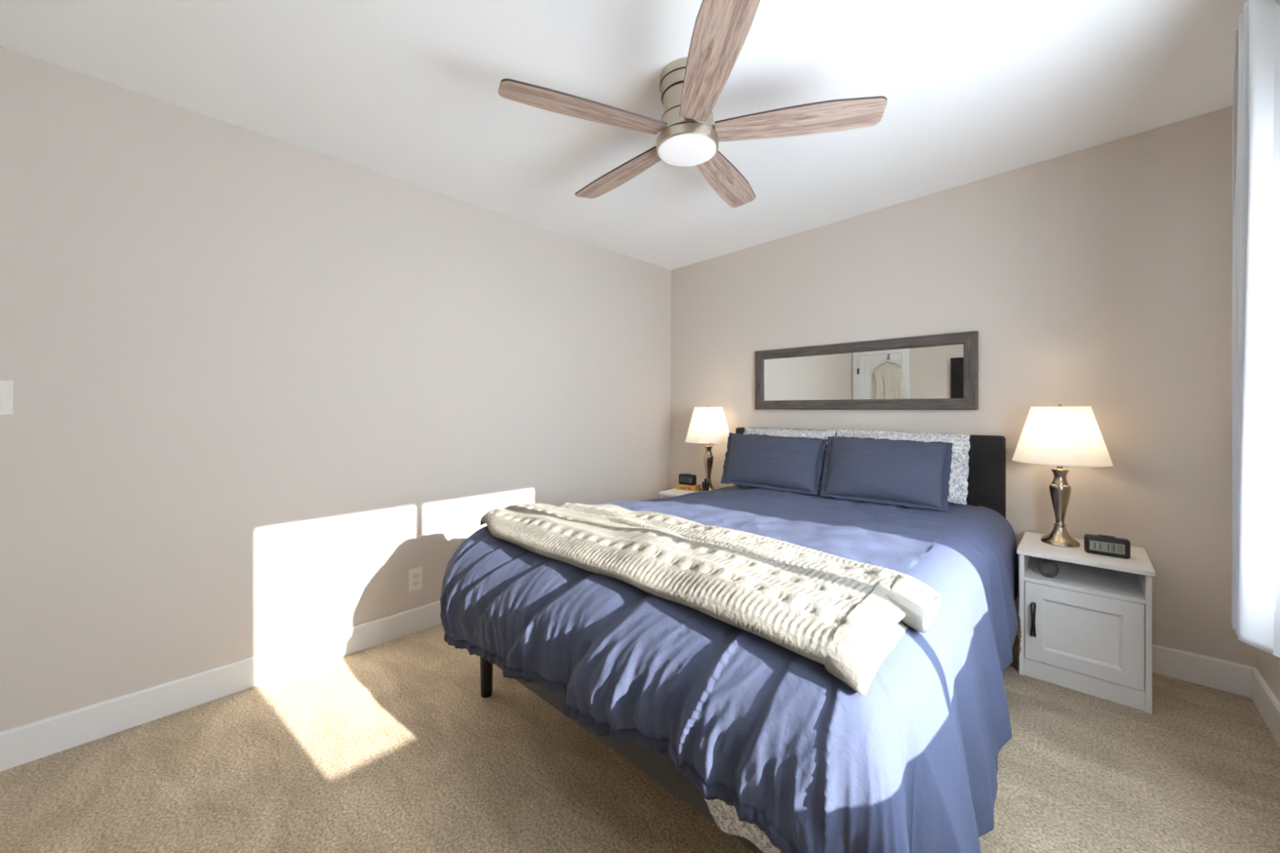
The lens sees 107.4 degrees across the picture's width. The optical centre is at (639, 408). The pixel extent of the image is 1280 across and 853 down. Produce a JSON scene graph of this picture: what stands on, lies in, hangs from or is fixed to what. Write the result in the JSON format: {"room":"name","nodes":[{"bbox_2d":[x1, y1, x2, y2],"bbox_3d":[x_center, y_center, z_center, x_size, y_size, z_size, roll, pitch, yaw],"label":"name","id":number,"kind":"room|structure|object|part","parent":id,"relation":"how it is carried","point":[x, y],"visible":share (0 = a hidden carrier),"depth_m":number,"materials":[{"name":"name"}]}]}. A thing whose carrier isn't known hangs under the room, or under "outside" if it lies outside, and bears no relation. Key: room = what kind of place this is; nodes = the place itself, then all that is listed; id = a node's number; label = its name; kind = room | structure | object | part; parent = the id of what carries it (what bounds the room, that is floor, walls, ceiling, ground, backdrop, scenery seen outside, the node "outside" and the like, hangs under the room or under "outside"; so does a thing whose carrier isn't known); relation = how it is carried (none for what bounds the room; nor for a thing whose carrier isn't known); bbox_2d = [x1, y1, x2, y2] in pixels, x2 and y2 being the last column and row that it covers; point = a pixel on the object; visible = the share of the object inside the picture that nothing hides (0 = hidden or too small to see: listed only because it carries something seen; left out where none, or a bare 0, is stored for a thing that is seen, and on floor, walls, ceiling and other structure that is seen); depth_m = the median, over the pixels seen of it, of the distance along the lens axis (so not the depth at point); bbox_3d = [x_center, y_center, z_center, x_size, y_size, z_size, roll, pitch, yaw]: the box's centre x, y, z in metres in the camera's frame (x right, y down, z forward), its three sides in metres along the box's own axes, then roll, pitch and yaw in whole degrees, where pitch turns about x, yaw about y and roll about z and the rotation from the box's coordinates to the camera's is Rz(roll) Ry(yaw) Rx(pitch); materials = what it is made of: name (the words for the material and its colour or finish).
{"room":"bedroom","nodes":[
{"label":"bedroom","id":0,"kind":"room"},
{"bbox_2d":[0,46,671,731],"bbox_3d":[-1.321,-0.080,2.564,0.120,2.600,4.520,0,0,43],"label":"wall","id":1,"kind":"structure","parent":0,"point":[262,384],"depth_m":2.07,"materials":[{"name":"beige paint"}]},
{"bbox_2d":[0,380,13,414],"bbox_3d":[-2.162,-0.035,1.577,0.010,0.116,0.072,0,0,43],"label":"light switch","id":2,"kind":"object","parent":1,"relation":"attached to","point":[6,386],"visible":1,"depth_m":1.59,"materials":[{"name":"white plastic"}]},
{"bbox_2d":[0,600,441,771],"bbox_3d":[-1.272,1.156,2.518,0.015,0.128,4.520,0,0,43],"label":"baseboard","id":3,"kind":"structure","parent":1,"relation":"attached to","point":[28,742],"depth_m":1.92,"materials":[{"name":"white wood"}]},
{"bbox_2d":[408,566,422,591],"bbox_3d":[-1.226,0.935,2.571,0.009,0.120,0.072,0,0,43],"label":"wall outlet","id":4,"kind":"object","parent":1,"relation":"attached to","point":[415,575],"visible":1,"depth_m":2.57,"materials":[{"name":"white plastic"}]},
{"bbox_2d":[412,572,418,578],"bbox_3d":[-1.224,0.915,2.569,0.004,0.028,0.034,0,0,43],"label":"receptacle","id":5,"kind":"object","parent":4,"relation":"attached to","point":[415,575],"depth_m":2.57,"materials":[{"name":"white plastic"}]},
{"bbox_2d":[412,579,418,586],"bbox_3d":[-1.224,0.955,2.569,0.004,0.028,0.034,0,0,43],"label":"receptacle","id":6,"kind":"object","parent":4,"relation":"attached to","point":[415,582],"depth_m":2.57,"materials":[{"name":"white plastic"}]},
{"bbox_2d":[0,0,1248,270],"bbox_3d":[-0.117,-1.321,1.429,3.430,0.208,4.760,0,0,43],"label":"ceiling","id":7,"kind":"structure","parent":0,"point":[406,91],"depth_m":1.81,"materials":[{"name":"white paint"}]},
{"bbox_2d":[497,0,887,208],"bbox_3d":[0.163,-1.117,1.832,1.306,0.295,1.332,0,0,43],"label":"ceiling fan","id":8,"kind":"object","parent":7,"relation":"hanging from","point":[691,86],"visible":1,"depth_m":1.68,"materials":[{"name":"brown wood"}]},
{"bbox_3d":[-0.188,-1.038,1.639,0.582,0.006,0.148,0,10,-23],"label":"blade","id":9,"kind":"part","parent":8,"relation":"part of","materials":[{"name":"brown wood"}]},
{"bbox_3d":[-0.082,-1.038,2.096,0.148,0.006,0.582,-13,9,-40],"label":"blade","id":10,"kind":"part","parent":8,"relation":"part of","materials":[{"name":"brown wood"}]},
{"bbox_2d":[657,133,715,166],"bbox_3d":[0.179,-0.984,1.794,0.222,0.029,0.222,0,0,43],"label":"diffuser","id":11,"kind":"object","parent":8,"relation":"attached to","point":[675,149],"depth_m":1.76,"materials":[{"name":"white glass"}]},
{"bbox_3d":[0.214,-1.038,1.397,0.148,0.006,0.582,10,-1,-5],"label":"blade","id":12,"kind":"part","parent":8,"relation":"part of","materials":[{"name":"brown wood"}]},
{"bbox_3d":[0.385,-1.038,2.136,0.148,0.006,0.582,-12,-6,30],"label":"blade","id":13,"kind":"part","parent":8,"relation":"part of","materials":[{"name":"brown wood"}]},
{"bbox_3d":[0.568,-1.038,1.704,0.582,0.006,0.148,0,-10,13],"label":"blade","id":14,"kind":"part","parent":8,"relation":"part of","materials":[{"name":"brown wood"}]},
{"bbox_2d":[0,623,1279,852],"bbox_3d":[-0.117,1.280,1.429,3.430,0.120,4.760,0,0,43],"label":"floor","id":15,"kind":"structure","parent":0,"point":[395,745],"depth_m":1.54,"materials":[{"name":"beige carpet"}]},
{"bbox_2d":[658,486,718,498],"bbox_3d":[0.446,0.934,3.649,0.430,0.572,0.460,0,0,43],"label":"nightstand","id":16,"kind":"object","parent":15,"relation":"on","point":[673,492],"visible":0.08,"depth_m":3.64,"materials":[{"name":"white laminate"}]},
{"bbox_3d":[0.312,0.944,3.796,0.018,0.552,0.430,0,0,43],"label":"panel","id":17,"kind":"part","parent":16,"relation":"part of","materials":[{"name":"white laminate"}]},
{"bbox_2d":[675,483,702,491],"bbox_3d":[0.387,0.627,3.743,0.180,0.042,0.104,0,0,35],"label":"wooden box","id":18,"kind":"object","parent":16,"relation":"on","point":[696,487],"visible":0.84,"depth_m":3.70,"materials":[{"name":"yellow wood"}]},
{"bbox_2d":[678,473,696,485],"bbox_3d":[0.376,0.564,3.731,0.144,0.084,0.050,0,0,35],"label":"alarm clock","id":19,"kind":"object","parent":18,"relation":"on","point":[683,478],"visible":1,"depth_m":3.71,"materials":[{"name":"black plastic"}]},
{"bbox_3d":[0.387,0.610,3.743,0.180,0.008,0.104,0,0,35],"label":"lid","id":20,"kind":"part","parent":18,"relation":"part of","materials":[{"name":"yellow wood"}]},
{"bbox_2d":[702,478,709,490],"bbox_3d":[0.490,0.586,3.509,0.052,0.125,0.052,0,0,-5],"label":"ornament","id":21,"kind":"object","parent":16,"relation":"on","point":[706,484],"visible":0.77,"depth_m":3.50,"materials":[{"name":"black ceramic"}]},
{"bbox_2d":[684,405,729,491],"bbox_3d":[0.530,0.315,3.636,0.364,0.667,0.364,0,0,43],"label":"table lamp","id":22,"kind":"object","parent":16,"relation":"on","point":[708,425],"visible":0.88,"depth_m":3.52,"materials":[{"name":"white fabric"}]},
{"bbox_3d":[0.530,0.127,3.636,0.360,0.267,0.360,0,0,43],"label":"lamp shade","id":23,"kind":"part","parent":22,"relation":"part of","materials":[{"name":"white fabric"}]},
{"bbox_2d":[480,427,1005,852],"bbox_3d":[0.606,0.684,2.269,1.630,1.072,2.225,0,0,43],"label":"bed","id":24,"kind":"object","parent":15,"relation":"on","point":[986,479],"visible":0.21,"depth_m":1.98,"materials":[{"name":"black fabric"}]},
{"bbox_3d":[-0.654,1.114,2.004,0.053,0.212,0.053,0,0,43],"label":"leg","id":25,"kind":"part","parent":24,"relation":"part of","materials":[{"name":"black wood"}]},
{"bbox_3d":[-0.145,0.935,1.472,1.580,0.160,0.035,0,0,43],"label":"foot rail","id":26,"kind":"part","parent":24,"relation":"part of","materials":[{"name":"grey fabric"}]},
{"bbox_2d":[440,485,1018,852],"bbox_3d":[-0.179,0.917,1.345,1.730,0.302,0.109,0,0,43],"label":"duvet","id":27,"kind":"object","parent":24,"relation":"on","point":[761,727],"visible":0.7,"depth_m":1.17,"materials":[{"name":"blue fabric"}]},
{"bbox_2d":[480,502,941,696],"bbox_3d":[0.022,0.479,1.615,1.645,0.140,0.509,0,0,43],"label":"knit throw","id":28,"kind":"object","parent":27,"relation":"on","point":[845,615],"visible":1,"depth_m":1.25,"materials":[{"name":"beige fabric"}]},
{"bbox_2d":[720,432,827,495],"bbox_3d":[0.803,0.333,2.986,0.776,0.315,0.358,0,0,43],"label":"pillow","id":29,"kind":"object","parent":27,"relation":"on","point":[794,464],"visible":1,"depth_m":2.85,"materials":[{"name":"blue fabric"}]},
{"bbox_2d":[742,427,836,485],"bbox_3d":[0.946,0.310,3.140,0.676,0.339,0.216,0,0,43],"label":"pillow","id":30,"kind":"object","parent":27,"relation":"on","point":[821,434],"visible":0.12,"depth_m":3.10,"materials":[{"name":"white fabric"}]},
{"bbox_2d":[819,436,952,511],"bbox_3d":[1.285,0.331,2.523,0.664,0.322,0.316,0,0,43],"label":"pillow","id":31,"kind":"object","parent":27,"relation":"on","point":[909,473],"visible":1,"depth_m":2.42,"materials":[{"name":"blue fabric"}]},
{"bbox_2d":[836,429,969,505],"bbox_3d":[1.442,0.310,2.665,0.711,0.353,0.218,0,0,43],"label":"pillow","id":32,"kind":"object","parent":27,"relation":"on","point":[958,484],"visible":0.23,"depth_m":2.49,"materials":[{"name":"white fabric"}]},
{"bbox_3d":[1.342,0.584,3.050,1.630,0.872,0.080,0,0,43],"label":"headboard","id":33,"kind":"part","parent":24,"relation":"part of","materials":[{"name":"black fabric"}]},
{"bbox_2d":[1016,531,1155,714],"bbox_3d":[2.026,0.934,2.160,0.430,0.572,0.460,0,0,43],"label":"nightstand","id":34,"kind":"object","parent":15,"relation":"on","point":[1086,628],"visible":1,"depth_m":2.02,"materials":[{"name":"white laminate"}]},
{"bbox_3d":[1.892,0.944,2.307,0.018,0.552,0.430,0,0,43],"label":"panel","id":35,"kind":"part","parent":34,"relation":"part of","materials":[{"name":"white laminate"}]},
{"bbox_3d":[1.766,0.952,2.112,0.021,0.155,0.032,0,0,43],"label":"handle","id":36,"kind":"part","parent":34,"relation":"part of","materials":[{"name":"black metal"}]},
{"bbox_2d":[1037,560,1059,577],"bbox_3d":[1.869,0.734,2.155,0.076,0.072,0.076,0,0,43],"label":"smart speaker","id":37,"kind":"object","parent":34,"relation":"on","point":[1047,568],"visible":1,"depth_m":2.13},
{"bbox_2d":[1011,404,1114,547],"bbox_3d":[2.012,0.315,2.254,0.364,0.667,0.364,0,0,43],"label":"table lamp","id":38,"kind":"object","parent":34,"relation":"on","point":[1060,436],"visible":1,"depth_m":2.17,"materials":[{"name":"white fabric"}]},
{"bbox_3d":[2.012,0.127,2.254,0.360,0.267,0.360,0,0,43],"label":"lamp shade","id":39,"kind":"part","parent":38,"relation":"part of","materials":[{"name":"white fabric"}]},
{"bbox_2d":[1024,556,1145,604],"bbox_3d":[2.033,0.779,2.168,0.378,0.018,0.415,0,0,43],"label":"shelf","id":40,"kind":"object","parent":34,"relation":"attached to","point":[1119,587],"depth_m":2.09,"materials":[{"name":"white laminate"}]},
{"bbox_3d":[1.896,0.965,2.022,0.372,0.347,0.018,0,0,43],"label":"door","id":41,"kind":"part","parent":34,"relation":"part of","materials":[{"name":"white laminate"}]},
{"bbox_2d":[1084,533,1130,558],"bbox_3d":[2.060,0.606,2.077,0.144,0.084,0.050,0,0,41],"label":"alarm clock","id":42,"kind":"object","parent":34,"relation":"on","point":[1102,544],"visible":1,"depth_m":2.06,"materials":[{"name":"black plastic"}]},
{"bbox_3d":[2.180,0.944,2.036,0.018,0.552,0.430,0,0,43],"label":"panel","id":43,"kind":"part","parent":34,"relation":"part of","materials":[{"name":"white laminate"}]},
{"bbox_2d":[671,106,1256,667],"bbox_3d":[1.474,-0.080,3.118,3.430,2.600,0.120,0,0,43],"label":"wall","id":44,"kind":"structure","parent":0,"point":[1100,277],"depth_m":2.39,"materials":[{"name":"beige paint"}]},
{"bbox_2d":[755,330,977,409],"bbox_3d":[1.383,-0.210,3.101,1.384,0.440,0.030,0,0,43],"label":"wall mirror","id":45,"kind":"object","parent":44,"relation":"attached to","point":[933,371],"visible":1,"depth_m":3.00,"materials":[{"name":"grey wood"}]},
{"bbox_3d":[0.903,-0.210,3.553,0.066,0.440,0.030,0,0,43],"label":"frame","id":46,"kind":"part","parent":45,"relation":"part of","materials":[{"name":"grey wood"}]},
{"bbox_2d":[764,344,963,400],"bbox_3d":[1.386,-0.210,3.104,1.260,0.316,0.004,0,0,43],"label":"mirror glass","id":47,"kind":"object","parent":45,"relation":"on","point":[900,372],"depth_m":3.02,"materials":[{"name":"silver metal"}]},
{"bbox_3d":[1.383,-0.397,3.101,1.384,0.066,0.030,0,0,43],"label":"frame","id":48,"kind":"part","parent":45,"relation":"part of","materials":[{"name":"grey wood"}]},
{"bbox_3d":[1.383,-0.023,3.101,1.384,0.066,0.030,0,0,43],"label":"frame","id":49,"kind":"part","parent":45,"relation":"part of","materials":[{"name":"grey wood"}]},
{"bbox_3d":[1.862,-0.210,2.649,0.066,0.440,0.030,0,0,43],"label":"frame","id":50,"kind":"part","parent":45,"relation":"part of","materials":[{"name":"grey wood"}]},
{"bbox_2d":[1015,612,1252,697],"bbox_3d":[1.428,1.156,3.068,3.190,0.128,0.015,0,0,43],"label":"baseboard","id":51,"kind":"structure","parent":44,"relation":"attached to","point":[1233,677],"depth_m":2.07,"materials":[{"name":"white wood"}]},
{"bbox_2d":[1256,648,1279,702],"bbox_3d":[1.088,-0.080,0.294,0.120,2.600,4.520,0,0,43],"label":"wall","id":52,"kind":"structure","parent":0,"point":[1267,664],"depth_m":1.83,"materials":[{"name":"beige paint"}]},
{"bbox_2d":[1251,666,1279,746],"bbox_3d":[1.039,1.156,0.340,0.015,0.128,4.520,0,0,43],"label":"baseboard","id":53,"kind":"structure","parent":52,"relation":"attached to","point":[1267,704],"depth_m":1.82,"materials":[{"name":"white wood"}]},
{"bbox_3d":[1.275,-1.089,0.694,0.156,0.061,2.188,0,0,43],"label":"curtain rod","id":54,"kind":"object","parent":52,"relation":"attached to","visible":0},
{"bbox_2d":[1231,0,1279,657],"bbox_3d":[1.784,-0.220,1.318,0.162,1.850,0.221,0,0,43],"label":"curtain","id":55,"kind":"object","parent":54,"relation":"hanging from","point":[1255,318],"visible":1,"depth_m":1.29,"materials":[{"name":"white fabric"}]},
{"bbox_3d":[0.584,0.750,2.246,1.500,0.300,2.070,0,0,43],"label":"mattress","id":56,"kind":"object","parent":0,"visible":0},
{"bbox_2d":[704,798,781,852],"bbox_3d":[0.525,0.779,2.183,1.490,0.375,2.082,0,0,43],"label":"sheet","id":57,"kind":"object","parent":56,"relation":"on","point":[726,817],"visible":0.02,"depth_m":1.06,"materials":[{"name":"white fabric"}]}
]}

